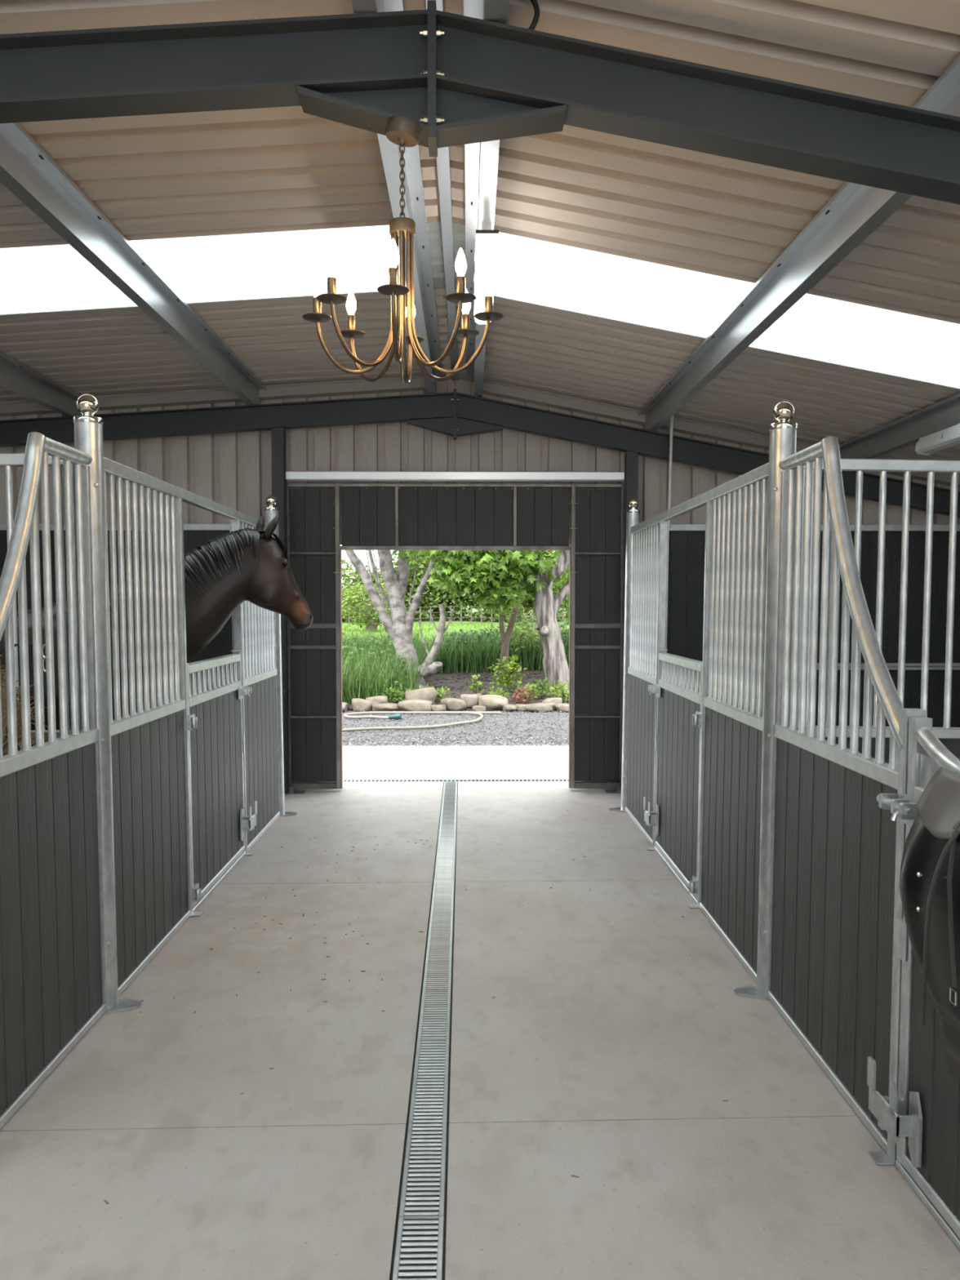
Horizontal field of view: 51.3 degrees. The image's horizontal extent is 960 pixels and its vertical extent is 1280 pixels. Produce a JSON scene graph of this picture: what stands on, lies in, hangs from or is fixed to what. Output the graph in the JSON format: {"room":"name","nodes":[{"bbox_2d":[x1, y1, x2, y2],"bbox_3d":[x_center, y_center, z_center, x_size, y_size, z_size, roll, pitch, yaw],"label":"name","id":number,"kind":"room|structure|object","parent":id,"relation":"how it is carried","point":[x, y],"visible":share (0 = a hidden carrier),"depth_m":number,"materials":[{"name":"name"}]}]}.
{"room":"horse stable","nodes":[
{"label":"horse stable","id":0,"kind":"room"},
{"bbox_2d":[0,781,959,1279],"bbox_3d":[-0.025,1.525,2.103,18.000,0.200,12.710,0,2,-1],"label":"floor","id":1,"kind":"structure","parent":0,"point":[606,1054],"depth_m":3.05,"materials":[{"name":"concrete"}]},
{"bbox_2d":[0,453,81,746],"bbox_3d":[-3.152,0.364,3.668,3.372,2.048,0.044,-1,2,-1],"label":"wall","id":2,"kind":"structure","parent":1,"relation":"on","point":[7,460],"depth_m":3.65,"materials":[{"name":"metal"}]},
{"bbox_2d":[0,431,106,1129],"bbox_3d":[-1.385,0.365,3.111,0.097,2.046,1.106,-1,2,-1],"label":"panel","id":3,"kind":"object","parent":1,"relation":"on","point":[53,983],"visible":1,"depth_m":3.23,"materials":[{"name":"metal"}]},
{"bbox_2d":[0,641,48,755],"bbox_3d":[-1.694,0.491,3.420,0.497,0.977,0.421,-1,2,-17],"label":"net","id":4,"kind":"object","parent":3,"relation":"hanging from","point":[3,681],"visible":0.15,"depth_m":3.38,"materials":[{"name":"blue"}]},
{"bbox_2d":[73,394,142,1013],"bbox_3d":[-1.373,0.236,3.685,0.186,2.263,0.130,-1,2,-1],"label":"post","id":5,"kind":"object","parent":1,"relation":"on","point":[88,428],"visible":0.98,"depth_m":3.65,"materials":[{"name":"metal"}]},
{"bbox_2d":[0,514,313,730],"bbox_3d":[-2.474,0.327,5.291,3.133,1.986,0.748,0,2,2],"label":"horse","id":6,"kind":"object","parent":1,"relation":"on","point":[226,571],"visible":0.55,"depth_m":5.25},
{"bbox_2d":[103,457,279,996],"bbox_3d":[-1.416,0.282,5.387,0.105,2.050,3.310,-1,2,-1],"label":"horse stall front","id":7,"kind":"object","parent":1,"relation":"on","point":[150,758],"visible":0.86,"depth_m":4.39,"materials":[{"name":"metal"}]},
{"bbox_2d":[186,648,257,908],"bbox_3d":[-1.395,0.676,5.413,0.107,1.204,1.257,-1,2,-1],"label":"door","id":8,"kind":"structure","parent":7,"relation":"attached to","point":[219,822],"depth_m":5.34,"materials":[{"name":"metal"}]},
{"bbox_2d":[263,495,297,816],"bbox_3d":[-1.413,0.113,7.082,0.186,2.263,0.130,-1,2,-1],"label":"post","id":9,"kind":"object","parent":1,"relation":"on","point":[270,512],"visible":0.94,"depth_m":7.06,"materials":[{"name":"metal"}]},
{"bbox_2d":[103,809,728,1204],"bbox_3d":[-0.167,1.330,4.712,2.290,0.002,5.108,0,2,-1],"label":"litter","id":10,"kind":"object","parent":1,"relation":"on","point":[105,1201],"visible":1,"depth_m":4.34,"materials":[{"name":"plant"}]},
{"bbox_2d":[389,1216,446,1279],"bbox_3d":[-0.135,1.456,1.952,0.123,0.050,1.000,0,2,-1],"label":"drain grate","id":11,"kind":"object","parent":1,"relation":"on","point":[407,1230],"visible":1,"depth_m":2.33,"materials":[{"name":"silver metal"}]},
{"bbox_2d":[396,1039,451,1217],"bbox_3d":[-0.152,1.419,2.951,0.123,0.050,1.000,0,2,-1],"label":"drain grate","id":12,"kind":"object","parent":1,"relation":"on","point":[424,1175],"visible":0.99,"depth_m":2.82,"materials":[{"name":"silver metal"}]},
{"bbox_2d":[415,941,453,1039],"bbox_3d":[-0.170,1.383,3.951,0.123,0.050,1.000,0,2,-1],"label":"drain grate","id":13,"kind":"object","parent":1,"relation":"on","point":[435,1009],"visible":0.98,"depth_m":3.86,"materials":[{"name":"silver metal"}]},
{"bbox_2d":[426,879,455,942],"bbox_3d":[-0.187,1.347,4.950,0.123,0.050,1.000,0,2,-1],"label":"drain grate","id":14,"kind":"object","parent":1,"relation":"on","point":[441,925],"visible":0.98,"depth_m":4.88,"materials":[{"name":"silver metal"}]},
{"bbox_2d":[432,836,456,879],"bbox_3d":[-0.204,1.312,5.949,0.123,0.050,1.000,0,2,-1],"label":"drain grate","id":15,"kind":"object","parent":1,"relation":"on","point":[446,851],"visible":0.98,"depth_m":5.88,"materials":[{"name":"silver metal"}]},
{"bbox_2d":[437,805,457,837],"bbox_3d":[-0.221,1.276,6.948,0.123,0.050,1.000,0,2,-1],"label":"drain grate","id":16,"kind":"object","parent":1,"relation":"on","point":[447,827],"visible":0.99,"depth_m":6.89,"materials":[{"name":"silver metal"}]},
{"bbox_2d":[440,782,457,805],"bbox_3d":[-0.238,1.240,7.947,0.123,0.050,1.000,0,2,-1],"label":"drain grate","id":17,"kind":"object","parent":1,"relation":"on","point":[450,790],"visible":0.99,"depth_m":7.90,"materials":[{"name":"silver metal"}]},
{"bbox_2d":[342,779,568,782],"bbox_3d":[-0.201,1.255,8.501,4.200,0.120,0.105,0,2,-1],"label":"drain","id":18,"kind":"object","parent":1,"relation":"in","point":[344,780],"visible":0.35,"depth_m":8.53,"materials":[{"name":"black metal"}]},
{"bbox_2d":[0,0,959,204],"bbox_3d":[-0.135,-0.191,2.891,9.700,3.173,0.123,0,2,-1],"label":"roof beam","id":19,"kind":"structure","parent":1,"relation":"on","point":[464,80],"depth_m":2.83,"materials":[{"name":"black metal"}]},
{"bbox_2d":[0,352,82,416],"bbox_3d":[-3.094,-1.610,1.881,0.124,0.156,12.150,0,2,-1],"label":"purlin","id":20,"kind":"structure","parent":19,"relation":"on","point":[15,376],"depth_m":7.10,"materials":[{"name":"metal"}]},
{"bbox_2d":[0,122,266,404],"bbox_3d":[-1.684,-1.700,1.895,0.124,0.156,12.150,0,2,-1],"label":"purlin","id":21,"kind":"structure","parent":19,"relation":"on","point":[27,171],"depth_m":4.58,"materials":[{"name":"metal"}]},
{"bbox_2d":[351,0,443,393],"bbox_3d":[-0.279,-1.791,1.909,0.124,0.156,12.150,0,2,-1],"label":"purlin","id":22,"kind":"structure","parent":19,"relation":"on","point":[426,326],"depth_m":4.53,"materials":[{"name":"metal"}]},
{"bbox_2d":[302,115,503,384],"bbox_3d":[-0.216,-1.074,2.786,0.525,0.710,0.525,1,2,24],"label":"chandelier","id":23,"kind":"object","parent":19,"relation":"hanging from","point":[403,131],"visible":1,"depth_m":2.76,"materials":[{"name":"brown metal"}]},
{"bbox_2d":[302,312,331,322],"bbox_3d":[-0.456,-0.900,2.798,0.082,0.009,0.082,0,2,1],"label":"drip tray","id":24,"kind":"object","parent":23,"relation":"on","point":[310,317],"depth_m":2.78,"materials":[{"name":"brown metal"}]},
{"bbox_2d":[315,293,347,304],"bbox_3d":[-0.389,-0.894,2.626,0.082,0.009,0.082,-2,3,-44],"label":"drip tray","id":25,"kind":"object","parent":23,"relation":"on","point":[327,298],"depth_m":2.61,"materials":[{"name":"brown metal"}]},
{"bbox_2d":[340,328,364,337],"bbox_3d":[-0.382,-0.906,2.966,0.082,0.009,0.082,-2,3,-44],"label":"drip tray","id":26,"kind":"object","parent":23,"relation":"on","point":[348,333],"depth_m":2.95,"materials":[{"name":"brown metal"}]},
{"bbox_2d":[377,284,408,295],"bbox_3d":[-0.221,-0.891,2.552,0.082,0.009,0.082,0,2,1],"label":"drip tray","id":27,"kind":"object","parent":23,"relation":"on","point":[388,289],"depth_m":2.54,"materials":[{"name":"brown metal"}]},
{"bbox_2d":[397,335,423,343],"bbox_3d":[-0.210,-0.908,3.032,0.082,0.009,0.082,0,2,1],"label":"drip tray","id":28,"kind":"object","parent":23,"relation":"on","point":[420,339],"depth_m":3.02,"materials":[{"name":"brown metal"}]},
{"bbox_2d":[444,292,476,303],"bbox_3d":[-0.050,-0.893,2.619,0.082,0.009,0.082,-2,3,-44],"label":"drip tray","id":29,"kind":"object","parent":23,"relation":"on","point":[457,297],"depth_m":2.60,"materials":[{"name":"brown metal"}]},
{"bbox_2d":[452,328,479,337],"bbox_3d":[-0.042,-0.905,2.958,0.082,0.009,0.082,-2,3,-44],"label":"drip tray","id":30,"kind":"object","parent":23,"relation":"on","point":[465,333],"depth_m":2.94,"materials":[{"name":"brown metal"}]},
{"bbox_2d":[474,311,503,321],"bbox_3d":[0.024,-0.899,2.787,0.082,0.009,0.082,0,2,1],"label":"drip tray","id":31,"kind":"object","parent":23,"relation":"on","point":[482,316],"depth_m":2.77,"materials":[{"name":"brown metal"}]},
{"bbox_2d":[463,0,509,397],"bbox_3d":[0.026,-1.772,1.913,0.124,0.156,12.150,0,2,-1],"label":"purlin","id":32,"kind":"structure","parent":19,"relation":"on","point":[482,158],"depth_m":4.14,"materials":[{"name":"metal"}]},
{"bbox_2d":[473,221,498,324],"bbox_3d":[0.021,-1.727,4.686,0.099,0.163,1.170,0,2,-1],"label":"light","id":33,"kind":"object","parent":32,"relation":"attached to","point":[486,238],"visible":0.76,"depth_m":4.31,"materials":[{"name":"grey"}]},
{"bbox_2d":[528,0,539,30],"bbox_3d":[0.090,-1.804,2.901,0.168,0.172,0.030,1,2,14],"label":"cable","id":34,"kind":"object","parent":32,"relation":"attached to","point":[536,9],"visible":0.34,"depth_m":2.88,"materials":[{"name":"black plastic"}]},
{"bbox_2d":[638,54,959,431],"bbox_3d":[1.396,-1.508,1.939,0.124,0.156,12.150,0,2,-1],"label":"purlin","id":35,"kind":"structure","parent":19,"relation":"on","point":[855,211],"depth_m":4.31,"materials":[{"name":"metal"}]},
{"bbox_2d":[839,392,959,458],"bbox_3d":[2.896,-1.220,1.967,0.124,0.156,12.150,0,2,-1],"label":"purlin","id":36,"kind":"structure","parent":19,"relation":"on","point":[905,431],"depth_m":6.67,"materials":[{"name":"metal"}]},
{"bbox_2d":[915,423,959,455],"bbox_3d":[2.861,-1.217,5.695,0.102,0.114,1.500,0,2,-1],"label":"light","id":37,"kind":"object","parent":36,"relation":"attached to","point":[949,437],"visible":1,"depth_m":6.15,"materials":[{"name":"grey plastic"}]},
{"bbox_2d":[0,389,959,517],"bbox_3d":[-0.195,-0.371,7.907,9.700,3.173,0.123,0,2,-1],"label":"roof beam","id":38,"kind":"structure","parent":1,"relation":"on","point":[454,414],"depth_m":7.85,"materials":[{"name":"black metal"}]},
{"bbox_2d":[608,497,640,812],"bbox_3d":[1.049,0.108,7.242,0.186,2.263,0.130,1,2,-1],"label":"post","id":39,"kind":"object","parent":1,"relation":"on","point":[633,515],"visible":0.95,"depth_m":7.20,"materials":[{"name":"metal"}]},
{"bbox_2d":[625,462,768,982],"bbox_3d":[1.092,0.276,5.532,0.105,2.050,3.340,1,2,-1],"label":"screen","id":40,"kind":"object","parent":1,"relation":"on","point":[731,741],"visible":0.89,"depth_m":4.56,"materials":[{"name":"metal"}]},
{"bbox_2d":[643,648,702,900],"bbox_3d":[1.071,0.671,5.542,0.107,1.204,1.257,1,2,-1],"label":"door","id":41,"kind":"structure","parent":40,"relation":"attached to","point":[678,689],"depth_m":5.48,"materials":[{"name":"metal"}]},
{"bbox_2d":[733,401,797,999],"bbox_3d":[1.090,0.231,3.814,0.186,2.263,0.130,1,2,-1],"label":"post","id":42,"kind":"object","parent":1,"relation":"on","point":[783,433],"visible":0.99,"depth_m":3.78,"materials":[{"name":"metal"}]},
{"bbox_2d":[766,435,925,1165],"bbox_3d":[1.116,0.362,3.214,0.097,2.046,1.160,1,2,-1],"label":"panel","id":43,"kind":"object","parent":1,"relation":"on","point":[834,972],"visible":0.94,"depth_m":3.18,"materials":[{"name":"metal"}]},
{"bbox_2d":[789,457,959,764],"bbox_3d":[2.854,0.358,3.840,3.342,2.048,0.044,1,2,-1],"label":"screen","id":44,"kind":"object","parent":1,"relation":"on","point":[949,736],"depth_m":3.79,"materials":[{"name":"metal"}]},
{"bbox_2d":[866,716,959,1249],"bbox_3d":[1.113,0.823,2.037,0.107,1.202,1.385,1,2,-1],"label":"door","id":45,"kind":"structure","parent":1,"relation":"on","point":[923,1120],"depth_m":2.54,"materials":[{"name":"metal"}]},
{"bbox_2d":[899,757,959,1081],"bbox_3d":[1.175,0.584,2.208,0.358,0.775,0.568,0,2,-1],"label":"saddle","id":46,"kind":"object","parent":45,"relation":"attached to","point":[930,875],"visible":1,"depth_m":2.28,"materials":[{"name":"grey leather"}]},
{"bbox_2d":[0,0,959,475],"bbox_3d":[-0.128,-1.453,2.248,9.900,1.020,13.200,0,2,-1],"label":"ceiling","id":47,"kind":"structure","parent":0,"point":[276,169],"depth_m":4.24,"materials":[{"name":"grey"}]},
{"bbox_2d":[0,222,445,315],"bbox_3d":[-2.639,-1.879,5.224,4.950,0.382,1.000,0,2,-1],"label":"skylight","id":48,"kind":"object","parent":47,"relation":"attached to","point":[37,279],"depth_m":5.18,"materials":[{"name":"white"}]},
{"bbox_2d":[452,222,959,389],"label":"skylight","id":49,"kind":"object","parent":47,"relation":"attached to","point":[528,270],"depth_m":5.23,"materials":[{"name":"white plastic"}]},
{"bbox_2d":[0,379,959,786],"bbox_3d":[-0.183,-0.451,8.130,9.830,3.317,0.165,0,2,-1],"label":"wall","id":50,"kind":"structure","parent":0,"point":[233,470],"depth_m":8.11,"materials":[{"name":"beige metal"}]},
{"bbox_2d":[0,377,426,416],"bbox_3d":[-2.652,-1.909,7.995,4.590,0.367,0.120,0,2,-1],"label":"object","id":51,"kind":"structure","parent":50,"relation":"attached to","point":[417,384],"depth_m":7.95,"materials":[{"name":"grey"}]},
{"bbox_2d":[271,427,288,794],"bbox_3d":[-1.582,-0.222,7.899,0.135,2.875,0.120,0,2,-1],"label":"post","id":52,"kind":"object","parent":50,"relation":"in","point":[277,434],"depth_m":7.86,"materials":[{"name":"black metal"}]},
{"bbox_2d":[285,471,624,481],"bbox_3d":[-0.196,-1.301,7.947,2.676,0.068,0.089,0,2,-1],"label":"door track","id":53,"kind":"object","parent":52,"relation":"attached to","point":[399,476],"visible":1,"depth_m":7.90,"materials":[{"name":"silver metal"}]},
{"bbox_2d":[286,483,342,789],"bbox_3d":[-1.318,-0.025,7.992,0.430,2.435,0.075,0,2,-1],"label":"door","id":54,"kind":"structure","parent":53,"relation":"hanging from","point":[315,736],"depth_m":7.99,"materials":[{"name":"wood"}]},
{"bbox_2d":[339,483,571,550],"bbox_3d":[-0.195,-0.980,7.967,1.842,0.525,0.042,0,2,-1],"label":"panel","id":55,"kind":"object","parent":53,"relation":"hanging from","point":[375,516],"depth_m":7.96,"materials":[{"name":"metal"}]},
{"bbox_2d":[568,484,623,788],"bbox_3d":[0.927,-0.026,8.018,0.429,2.435,0.075,0,2,-1],"label":"door","id":56,"kind":"structure","parent":53,"relation":"hanging from","point":[597,515],"depth_m":8.01,"materials":[{"name":"wood"}]},
{"bbox_2d":[424,0,458,380],"bbox_3d":[-0.124,-1.870,1.933,0.056,0.014,12.200,0,2,-1],"label":"trim","id":57,"kind":"structure","parent":50,"relation":"attached to","point":[442,160],"depth_m":4.80,"materials":[{"name":"metal"}]},
{"bbox_2d":[623,451,638,639],"bbox_3d":[1.195,-0.133,7.935,0.130,2.696,0.120,0,2,-1],"label":"post","id":58,"kind":"object","parent":50,"relation":"in","point":[631,458],"depth_m":7.86,"materials":[{"name":"metal"}]},
{"bbox_2d":[667,415,673,527],"bbox_3d":[1.476,-1.345,7.904,0.052,0.920,0.282,0,2,-1],"label":"conduit","id":59,"kind":"object","parent":50,"relation":"attached to","point":[672,417],"visible":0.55,"depth_m":7.76,"materials":[{"name":"white plastic"}]},
{"bbox_2d":[482,381,959,488],"bbox_3d":[2.278,-1.591,8.066,4.550,0.951,0.120,0,2,-1],"label":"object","id":60,"kind":"structure","parent":50,"relation":"attached to","point":[489,388],"depth_m":8.00,"materials":[{"name":"grey metal"}]},
{"label":"outside","id":61,"kind":"structure","parent":0,"visible":0},
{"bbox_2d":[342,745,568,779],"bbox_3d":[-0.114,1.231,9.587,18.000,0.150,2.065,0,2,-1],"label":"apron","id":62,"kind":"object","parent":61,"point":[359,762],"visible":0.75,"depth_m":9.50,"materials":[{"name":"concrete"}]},
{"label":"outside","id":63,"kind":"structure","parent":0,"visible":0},
{"bbox_2d":[347,669,568,711],"bbox_3d":[-0.194,0.719,16.160,24.000,0.422,4.150,0,2,-1],"label":"flower bed","id":64,"kind":"object","parent":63,"point":[542,674],"visible":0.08,"depth_m":16.43,"materials":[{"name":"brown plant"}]},
{"bbox_2d":[365,695,387,707],"bbox_3d":[-1.473,0.885,14.269,0.309,0.172,0.210,0,2,4],"label":"rock","id":65,"kind":"object","parent":64,"relation":"on","point":[379,699],"visible":0.52,"depth_m":14.19,"materials":[{"name":"stone"}]},
{"bbox_2d":[342,632,418,698],"bbox_3d":[-2.466,0.371,16.555,2.821,0.987,4.244,0,2,-1],"label":"weeds","id":66,"kind":"object","parent":64,"relation":"on","point":[362,635],"visible":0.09,"depth_m":16.11,"materials":[{"name":"green plant"}]},
{"bbox_2d":[342,627,436,704],"bbox_3d":[-2.659,0.330,16.669,4.191,1.095,5.391,0,2,-1],"label":"grass","id":67,"kind":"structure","parent":64,"relation":"on","point":[352,679],"depth_m":15.14,"materials":[{"name":"green plant"}]},
{"bbox_2d":[377,686,411,702],"bbox_3d":[-1.185,0.800,14.491,0.594,0.263,0.319,1,2,17],"label":"plant","id":68,"kind":"object","parent":64,"relation":"on","point":[402,695],"visible":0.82,"depth_m":14.45,"materials":[{"name":"green plant"}]},
{"bbox_2d":[345,550,454,689],"bbox_3d":[-1.121,-1.872,16.148,4.421,5.642,3.786,0,2,7],"label":"tree","id":69,"kind":"object","parent":64,"relation":"on","point":[399,627],"visible":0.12,"depth_m":15.87,"materials":[{"name":"grey plant"}]},
{"bbox_2d":[404,687,437,704],"bbox_3d":[-0.838,0.830,14.349,0.448,0.279,0.289,0,2,-12],"label":"rock","id":70,"kind":"object","parent":64,"relation":"on","point":[429,694],"visible":0.74,"depth_m":14.24,"materials":[{"name":"stone"}]},
{"bbox_2d":[412,683,455,701],"bbox_3d":[-0.711,0.781,14.652,0.709,0.308,0.424,0,2,-1],"label":"plant","id":71,"kind":"object","parent":64,"relation":"on","point":[442,691],"visible":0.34,"depth_m":14.63,"materials":[{"name":"green plant"}]},
{"bbox_2d":[440,697,466,711],"bbox_3d":[-0.371,0.911,14.138,0.364,0.171,0.289,0,2,-12],"label":"rock","id":72,"kind":"object","parent":64,"relation":"on","point":[452,704],"visible":0.94,"depth_m":14.02,"materials":[{"name":"stone"}]},
{"bbox_2d":[347,669,568,704],"bbox_3d":[-0.191,0.719,15.984,7.046,0.355,3.349,0,2,-1],"label":"chips","id":73,"kind":"object","parent":64,"relation":"on","point":[461,687],"visible":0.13,"depth_m":16.46,"materials":[{"name":"brown wood"}]},
{"bbox_2d":[441,628,495,658],"bbox_3d":[-0.245,0.186,18.036,1.237,0.825,1.009,-1,2,-19],"label":"clump","id":74,"kind":"object","parent":64,"relation":"on","point":[453,634],"visible":0.2,"depth_m":17.90,"materials":[{"name":"green plant"}]},
{"bbox_2d":[460,693,481,708],"bbox_3d":[-0.141,0.871,14.317,0.303,0.197,0.255,0,2,13],"label":"rock","id":75,"kind":"object","parent":64,"relation":"on","point":[471,700],"visible":0.61,"depth_m":14.19,"materials":[{"name":"stone"}]},
{"bbox_2d":[467,674,484,693],"bbox_3d":[-0.042,0.701,15.325,0.264,0.342,0.331,1,2,18],"label":"plant","id":76,"kind":"object","parent":64,"relation":"on","point":[476,683],"visible":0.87,"depth_m":15.32,"materials":[{"name":"green plant"}]},
{"bbox_2d":[422,545,555,674],"bbox_3d":[0.230,-1.177,16.095,2.701,3.823,3.094,-1,2,-14],"label":"tree","id":77,"kind":"object","parent":64,"relation":"on","point":[510,576],"visible":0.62,"depth_m":15.04,"materials":[{"name":"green plant"}]},
{"bbox_2d":[478,694,507,711],"bbox_3d":[0.189,0.890,14.145,0.419,0.225,0.289,0,2,2],"label":"rock","id":78,"kind":"object","parent":64,"relation":"on","point":[491,702],"visible":0.88,"depth_m":14.04,"materials":[{"name":"stone"}]},
{"bbox_2d":[424,626,568,674],"bbox_3d":[0.776,0.151,18.283,3.824,0.846,2.562,0,2,-1],"label":"grass","id":79,"kind":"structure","parent":64,"relation":"on","point":[532,659],"depth_m":17.42,"materials":[{"name":"green plant"}]},
{"bbox_2d":[487,654,527,693],"bbox_3d":[0.424,0.541,15.653,0.574,0.635,0.560,-1,2,-19],"label":"plant","id":80,"kind":"object","parent":64,"relation":"on","point":[506,678],"visible":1,"depth_m":15.60,"materials":[{"name":"green plant"}]},
{"bbox_2d":[509,686,533,703],"bbox_3d":[0.596,0.810,14.490,0.361,0.290,0.311,0,2,-1],"label":"plant","id":81,"kind":"object","parent":64,"relation":"on","point":[518,695],"visible":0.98,"depth_m":14.48,"materials":[{"name":"red plant"}]},
{"bbox_2d":[518,682,542,701],"bbox_3d":[0.731,0.766,14.730,0.359,0.302,0.331,0,2,-1],"label":"plant","id":82,"kind":"object","parent":64,"relation":"on","point":[528,683],"visible":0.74,"depth_m":14.74,"materials":[{"name":"green plant"}]},
{"bbox_2d":[530,677,555,698],"bbox_3d":[0.944,0.740,14.979,0.433,0.368,0.379,0,2,-1],"label":"plant","id":83,"kind":"object","parent":64,"relation":"on","point":[544,688],"visible":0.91,"depth_m":14.96,"materials":[{"name":"green plant"}]},
{"bbox_2d":[529,545,570,694],"bbox_3d":[1.024,-1.713,15.375,4.194,5.440,3.409,0,2,-3],"label":"tree","id":84,"kind":"object","parent":64,"relation":"on","point":[554,661],"visible":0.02,"depth_m":15.38,"materials":[{"name":"grey plant"}]},
{"bbox_2d":[543,679,568,703],"bbox_3d":[1.194,0.758,14.501,0.551,0.388,0.425,0,2,-1],"label":"plant","id":85,"kind":"object","parent":64,"relation":"on","point":[562,695],"visible":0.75,"depth_m":14.47,"materials":[{"name":"green plant"}]},
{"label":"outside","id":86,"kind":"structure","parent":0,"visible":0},
{"bbox_2d":[342,707,568,745],"bbox_3d":[-0.149,1.042,12.480,24.000,0.051,3.730,0,2,-1],"label":"gravel yard","id":87,"kind":"structure","parent":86,"point":[402,722],"depth_m":12.06,"materials":[{"name":"grey gravel"}]},
{"bbox_2d":[351,697,371,711],"bbox_3d":[-1.670,0.915,14.083,0.273,0.182,0.255,0,2,-7],"label":"rock","id":88,"kind":"object","parent":87,"relation":"on","point":[358,704],"visible":0.98,"depth_m":13.97,"materials":[{"name":"stone"}]},
{"bbox_2d":[372,702,398,711],"bbox_3d":[-1.330,0.947,14.048,0.364,0.118,0.238,0,2,-9],"label":"rock","id":89,"kind":"object","parent":87,"relation":"on","point":[385,706],"visible":0.94,"depth_m":13.97,"materials":[{"name":"stone"}]},
{"bbox_2d":[397,699,431,711],"bbox_3d":[-0.911,0.924,14.083,0.473,0.161,0.306,0,2,2],"label":"rock","id":90,"kind":"object","parent":87,"relation":"on","point":[409,704],"visible":0.87,"depth_m":13.93,"materials":[{"name":"stone"}]},
{"bbox_2d":[342,711,501,732],"bbox_3d":[-1.227,1.009,12.543,3.054,0.090,2.161,0,2,-1],"label":"garden hose","id":91,"kind":"object","parent":87,"relation":"on","point":[397,715],"visible":0.91,"depth_m":13.03,"materials":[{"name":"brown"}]},
{"bbox_2d":[342,710,568,743],"bbox_3d":[-0.147,1.052,12.394,9.028,0.025,3.323,0,2,-1],"label":"gravel stones","id":92,"kind":"object","parent":87,"relation":"on","point":[514,712],"visible":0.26,"depth_m":12.20},
{"bbox_2d":[342,736,568,746],"bbox_3d":[-0.134,1.105,10.919,9.020,0.025,0.778,0,2,-1],"label":"gravel edge","id":93,"kind":"object","parent":87,"relation":"on","point":[367,744],"visible":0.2,"depth_m":10.76,"materials":[{"name":"gravel"}]},
{"bbox_2d":[524,702,555,711],"bbox_3d":[0.849,0.946,14.074,0.455,0.118,0.255,-1,2,-15],"label":"rock","id":94,"kind":"object","parent":87,"relation":"on","point":[548,707],"visible":0.95,"depth_m":13.97,"materials":[{"name":"stone"}]},
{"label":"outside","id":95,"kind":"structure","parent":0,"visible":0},
{"bbox_2d":[342,595,568,646],"bbox_3d":[-0.469,-1.085,39.033,80.000,1.717,41.900,0,2,-1],"label":"lawn","id":96,"kind":"structure","parent":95,"point":[424,623],"depth_m":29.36,"materials":[{"name":"green plant"}]},
{"bbox_2d":[341,558,374,592],"bbox_3d":[-5.040,-1.696,32.893,3.594,2.132,3.018,0,2,-1],"label":"tree","id":97,"kind":"object","parent":96,"relation":"on","point":[355,574],"visible":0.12,"depth_m":32.45,"materials":[{"name":"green plant"}]},
{"bbox_2d":[342,582,391,631],"bbox_3d":[-2.928,-0.831,26.467,1.596,1.399,1.432,-1,2,-26],"label":"bush","id":98,"kind":"object","parent":96,"relation":"on","point":[371,617],"visible":0.63,"depth_m":26.30,"materials":[{"name":"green plant"}]},
{"bbox_2d":[342,580,407,622],"bbox_3d":[-3.993,-1.126,30.899,3.681,1.448,1.881,0,2,-1],"label":"bush","id":99,"kind":"object","parent":96,"relation":"on","point":[345,620],"visible":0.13,"depth_m":30.60,"materials":[{"name":"green plant"}]},
{"bbox_2d":[374,550,473,622],"bbox_3d":[-1.693,-1.752,30.980,3.362,2.568,2.026,0,2,-1],"label":"bush","id":100,"kind":"object","parent":96,"relation":"on","point":[430,599],"visible":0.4,"depth_m":30.67,"materials":[{"name":"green plant"}]},
{"bbox_2d":[342,605,568,625],"bbox_3d":[-0.354,-0.714,29.483,13.200,0.610,0.056,0,2,-1],"label":"wire fence","id":101,"kind":"object","parent":96,"relation":"on","point":[451,606],"visible":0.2,"depth_m":29.46,"materials":[{"name":"grey metal"}]},
{"bbox_2d":[435,575,526,622],"bbox_3d":[0.096,-1.657,30.969,3.057,2.487,1.933,0,2,-1],"label":"bush","id":102,"kind":"object","parent":96,"relation":"on","point":[485,617],"visible":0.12,"depth_m":30.69,"materials":[{"name":"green plant"}]},
{"bbox_2d":[462,623,515,647],"bbox_3d":[0.239,0.105,18.393,1.408,0.815,1.095,0,2,-1],"label":"clump","id":103,"kind":"object","parent":96,"relation":"on","point":[491,625],"visible":0.1,"depth_m":18.30,"materials":[{"name":"green plant"}]},
{"bbox_2d":[489,550,568,622],"bbox_3d":[1.877,-1.666,31.007,3.344,2.489,1.828,0,2,2],"label":"bush","id":104,"kind":"object","parent":96,"relation":"on","point":[526,611],"visible":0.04,"depth_m":30.75,"materials":[{"name":"green plant"}]},
{"bbox_2d":[511,620,568,650],"bbox_3d":[1.111,0.074,18.271,1.506,0.902,1.120,0,2,-1],"label":"clump","id":105,"kind":"object","parent":96,"relation":"on","point":[531,621],"visible":0.04,"depth_m":18.19,"materials":[{"name":"green plant"}]},
{"bbox_2d":[546,550,568,623],"bbox_3d":[2.349,-1.376,22.006,1.900,3.221,1.547,0,2,-1],"label":"tree","id":106,"kind":"object","parent":96,"relation":"on","point":[566,571],"visible":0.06,"depth_m":21.99,"materials":[{"name":"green plant"}]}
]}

